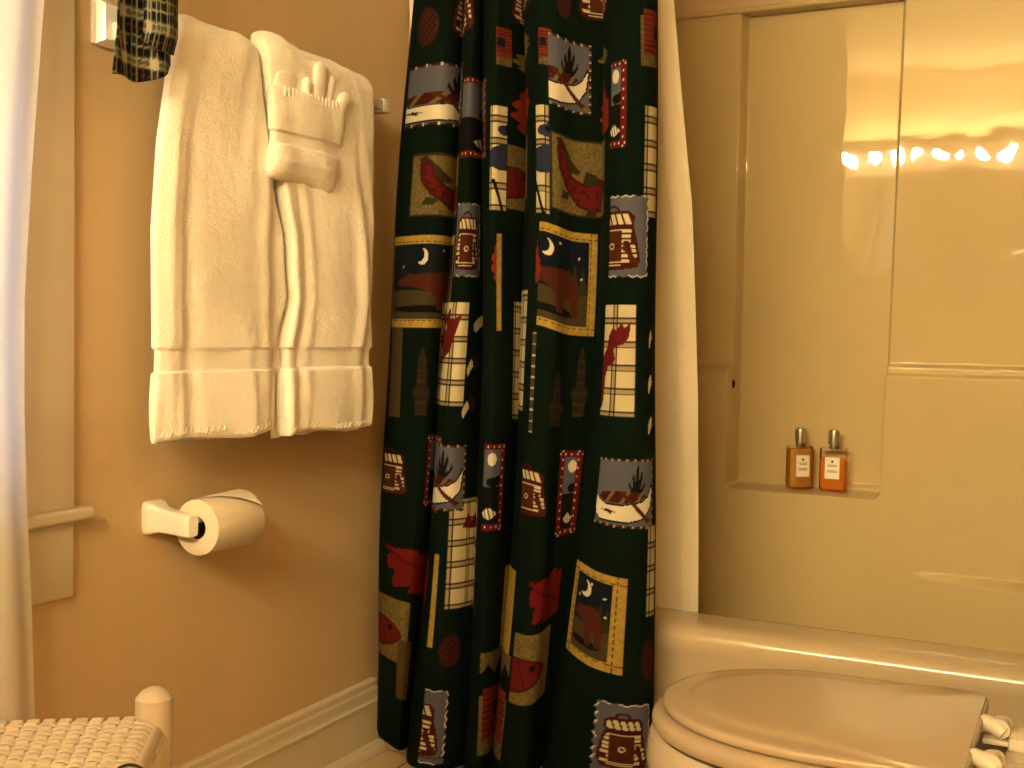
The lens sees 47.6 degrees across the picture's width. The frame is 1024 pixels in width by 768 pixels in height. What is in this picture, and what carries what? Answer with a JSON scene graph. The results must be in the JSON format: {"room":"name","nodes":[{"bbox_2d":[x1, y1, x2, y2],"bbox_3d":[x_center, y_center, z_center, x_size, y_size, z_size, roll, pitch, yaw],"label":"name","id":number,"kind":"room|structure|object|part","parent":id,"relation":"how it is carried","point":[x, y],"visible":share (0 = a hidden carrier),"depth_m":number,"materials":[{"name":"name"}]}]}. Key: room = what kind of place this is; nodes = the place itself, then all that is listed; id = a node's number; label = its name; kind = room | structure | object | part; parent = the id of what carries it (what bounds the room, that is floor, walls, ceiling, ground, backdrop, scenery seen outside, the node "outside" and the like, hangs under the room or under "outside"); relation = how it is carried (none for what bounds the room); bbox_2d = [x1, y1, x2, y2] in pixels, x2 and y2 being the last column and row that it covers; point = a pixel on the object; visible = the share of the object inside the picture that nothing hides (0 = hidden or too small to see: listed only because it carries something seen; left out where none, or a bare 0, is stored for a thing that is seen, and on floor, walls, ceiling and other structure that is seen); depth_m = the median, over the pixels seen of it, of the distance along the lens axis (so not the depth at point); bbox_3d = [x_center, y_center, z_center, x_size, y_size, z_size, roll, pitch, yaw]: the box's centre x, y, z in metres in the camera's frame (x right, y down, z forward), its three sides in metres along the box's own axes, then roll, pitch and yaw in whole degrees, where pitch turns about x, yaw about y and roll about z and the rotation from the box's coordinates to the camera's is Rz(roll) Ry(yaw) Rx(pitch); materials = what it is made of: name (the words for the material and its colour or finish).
{"room":"bathroom","nodes":[
{"label":"bathroom","id":0,"kind":"room"},
{"bbox_2d":[32,0,408,767],"bbox_3d":[-0.908,-0.387,1.306,0.120,2.400,4.380,2,3,27],"label":"wall","id":1,"kind":"structure","parent":0,"point":[245,639],"depth_m":1.96,"materials":[{"name":"beige paint"}]},
{"bbox_2d":[24,0,94,604],"bbox_3d":[-0.912,-0.443,1.216,0.119,1.542,1.128,2,3,27],"label":"window","id":2,"kind":"structure","parent":1,"relation":"in","point":[52,512],"depth_m":1.66,"materials":[{"name":"white paint"}]},
{"bbox_3d":[-0.879,-0.506,1.197,0.020,1.412,1.098,2,3,27],"label":"casing","id":3,"kind":"part","parent":2,"relation":"part of","materials":[{"name":"white wood"}]},
{"bbox_3d":[-0.908,0.207,1.237,0.084,0.018,1.128,2,3,27],"label":"sill","id":4,"kind":"part","parent":2,"relation":"part of","materials":[{"name":"white wood"}]},
{"bbox_2d":[142,499,202,537],"bbox_3d":[-0.518,0.214,1.899,0.086,0.055,0.150,2,3,27],"label":"toilet paper holder","id":5,"kind":"object","parent":1,"relation":"attached to","point":[158,516],"visible":0.88,"depth_m":1.85,"materials":[{"name":"white ceramic"}]},
{"bbox_2d":[177,489,264,555],"bbox_3d":[-0.477,0.225,1.906,0.092,0.096,0.116,2,3,27],"label":"toilet paper roll","id":6,"kind":"object","parent":5,"relation":"on","point":[234,518],"visible":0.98,"depth_m":1.87,"materials":[{"name":"beige paper"}]},
{"bbox_2d":[91,0,390,114],"bbox_3d":[-0.426,-0.549,2.016,0.091,0.068,0.706,2,3,27],"label":"towel bar","id":7,"kind":"object","parent":1,"relation":"attached to","point":[103,13],"visible":0.31,"depth_m":1.73,"materials":[{"name":"white plastic"}]},
{"bbox_3d":[-0.568,-0.539,1.735,0.091,0.068,0.076,2,3,27],"label":"post","id":8,"kind":"part","parent":7,"relation":"part of","materials":[{"name":"white ceramic"}]},
{"bbox_2d":[149,14,286,444],"bbox_3d":[-0.476,-0.240,1.853,0.088,0.657,0.308,2,3,27],"label":"bath towel","id":9,"kind":"object","parent":7,"relation":"hanging from","point":[219,296],"visible":0.98,"depth_m":1.80,"materials":[{"name":"beige fabric"}]},
{"bbox_2d":[251,31,373,437],"bbox_3d":[-0.368,-0.253,2.078,0.104,0.687,0.326,2,3,27],"label":"bath towel","id":10,"kind":"object","parent":7,"relation":"hanging from","point":[323,375],"visible":0.82,"depth_m":2.06,"materials":[{"name":"beige fabric"}]},
{"bbox_2d":[266,61,350,192],"bbox_3d":[-0.350,-0.445,1.996,0.045,0.230,0.217,2,3,27],"label":"washcloth","id":11,"kind":"object","parent":10,"relation":"attached to","point":[306,127],"visible":1,"depth_m":1.97,"materials":[{"name":"beige fabric"}]},
{"bbox_3d":[-0.285,-0.559,2.297,0.091,0.068,0.076,2,3,27],"label":"post","id":12,"kind":"part","parent":7,"relation":"part of","materials":[{"name":"white ceramic"}]},
{"bbox_2d":[175,677,386,767],"bbox_3d":[-1.038,0.751,0.957,0.039,0.152,3.368,2,3,27],"label":"baseboard","id":13,"kind":"structure","parent":1,"relation":"attached to","point":[339,730],"depth_m":2.27,"materials":[{"name":"white wood"}]},
{"bbox_3d":[0.397,-1.135,1.984,1.550,0.060,0.060,2,3,27],"label":"shower rod","id":14,"kind":"object","parent":1,"relation":"attached to","visible":0},
{"bbox_2d":[377,0,657,767],"bbox_3d":[-0.007,-0.184,2.185,0.612,1.882,0.110,2,3,27],"label":"shower curtain","id":15,"kind":"object","parent":14,"relation":"hanging from","point":[517,532],"visible":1,"depth_m":2.16,"materials":[{"name":"fabric"}]},
{"bbox_2d":[409,0,697,611],"bbox_3d":[0.065,-0.293,2.324,0.613,1.675,0.229,2,3,27],"label":"liner","id":16,"kind":"object","parent":14,"relation":"hanging from","point":[676,381],"visible":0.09,"depth_m":2.26,"materials":[{"name":"beige plastic"}]},
{"bbox_3d":[-0.838,-1.159,1.126,0.112,0.080,1.330,2,3,27],"label":"rod","id":17,"kind":"object","parent":1,"relation":"attached to","visible":0},
{"bbox_2d":[0,0,43,722],"bbox_3d":[-0.847,-0.267,1.165,0.031,1.775,1.015,2,3,27],"label":"sheer curtain","id":18,"kind":"object","parent":17,"relation":"hanging from","point":[21,21],"visible":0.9,"depth_m":1.54,"materials":[{"name":"white fabric"}]},
{"bbox_2d":[112,0,177,82],"bbox_3d":[-0.514,-0.795,1.624,0.042,0.744,0.138,2,3,30],"label":"plaid cloth","id":19,"kind":"object","parent":17,"relation":"hanging from","point":[146,39],"visible":1,"depth_m":1.64,"materials":[{"name":"fabric"}]},
{"bbox_2d":[357,740,463,767],"bbox_3d":[0.165,0.894,0.811,2.570,0.080,4.380,2,3,27],"label":"floor","id":20,"kind":"structure","parent":0,"point":[389,758],"depth_m":2.39,"materials":[{"name":"beige tile"}]},
{"bbox_2d":[0,686,172,767],"bbox_3d":[-0.560,0.591,1.165,0.378,0.470,0.377,1,3,-8],"label":"stool","id":21,"kind":"object","parent":20,"relation":"on","point":[145,739],"visible":1,"depth_m":1.27,"materials":[{"name":"white wicker"}]},
{"bbox_3d":[-0.581,0.400,1.323,0.335,0.027,0.027,1,3,-8],"label":"seat rail","id":22,"kind":"part","parent":21,"relation":"part of","materials":[{"name":"white wicker"}]},
{"bbox_3d":[-0.554,0.399,1.157,0.361,0.025,0.363,1,3,-8],"label":"woven seat","id":23,"kind":"part","parent":21,"relation":"part of","materials":[{"name":"white wicker"}]},
{"bbox_3d":[-0.391,0.409,1.181,0.027,0.027,0.335,1,3,-8],"label":"seat rail","id":24,"kind":"part","parent":21,"relation":"part of","materials":[{"name":"white paint"}]},
{"bbox_3d":[-0.418,0.585,1.355,0.042,0.470,0.042,2,3,27],"label":"leg","id":25,"kind":"part","parent":21,"relation":"part of","materials":[{"name":"white paint"}]},
{"bbox_2d":[384,0,1023,767],"bbox_3d":[0.588,-0.048,2.449,1.546,1.674,0.808,2,3,27],"label":"bathtub","id":26,"kind":"object","parent":20,"relation":"on","point":[856,167],"visible":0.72,"depth_m":2.67,"materials":[{"name":"beige ceramic"}]},
{"bbox_3d":[-0.069,-0.242,2.816,0.030,1.337,0.680,2,3,27],"label":"panel","id":27,"kind":"part","parent":26,"relation":"part of","materials":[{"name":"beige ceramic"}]},
{"bbox_2d":[384,607,1023,767],"bbox_3d":[0.549,0.617,2.399,1.520,0.348,0.642,2,3,27],"label":"tub","id":28,"kind":"object","parent":26,"relation":"in","point":[975,649],"depth_m":2.10,"materials":[{"name":"beige ceramic"}]},
{"bbox_2d":[785,428,813,487],"bbox_3d":[0.681,0.174,2.745,0.061,0.142,0.035,0,3,-12],"label":"bottle","id":29,"kind":"object","parent":26,"relation":"in","point":[799,461],"visible":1,"depth_m":2.73,"materials":[{"name":"orange glass"}]},
{"bbox_2d":[819,429,847,490],"bbox_3d":[0.750,0.177,2.708,0.062,0.142,0.036,2,3,27],"label":"bottle","id":30,"kind":"object","parent":26,"relation":"in","point":[832,471],"visible":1,"depth_m":2.70,"materials":[{"name":"orange glass"}]},
{"bbox_3d":[0.712,-0.102,2.684,1.499,1.565,0.181,2,3,31],"label":"panel","id":31,"kind":"part","parent":26,"relation":"part of","materials":[{"name":"beige plastic"}]},
{"bbox_2d":[645,669,1023,767],"bbox_3d":[0.526,0.449,1.470,0.732,0.765,0.420,2,3,27],"label":"toilet","id":32,"kind":"object","parent":20,"relation":"on","point":[735,718],"visible":1,"depth_m":1.48,"materials":[{"name":"beige ceramic"}]},
{"bbox_3d":[0.389,0.453,1.540,0.408,0.025,0.372,2,3,27],"label":"seat","id":33,"kind":"part","parent":32,"relation":"part of","materials":[{"name":"white plastic"}]},
{"bbox_3d":[0.421,0.649,1.530,0.504,0.356,0.379,2,3,27],"label":"bowl","id":34,"kind":"part","parent":32,"relation":"part of","materials":[{"name":"beige ceramic"}]},
{"bbox_2d":[674,0,803,14],"bbox_3d":[0.845,-0.424,2.819,1.650,2.400,0.100,2,3,27],"label":"wall","id":35,"kind":"structure","parent":0,"point":[681,6],"depth_m":2.92,"materials":[{"name":"beige paint"}]}
]}

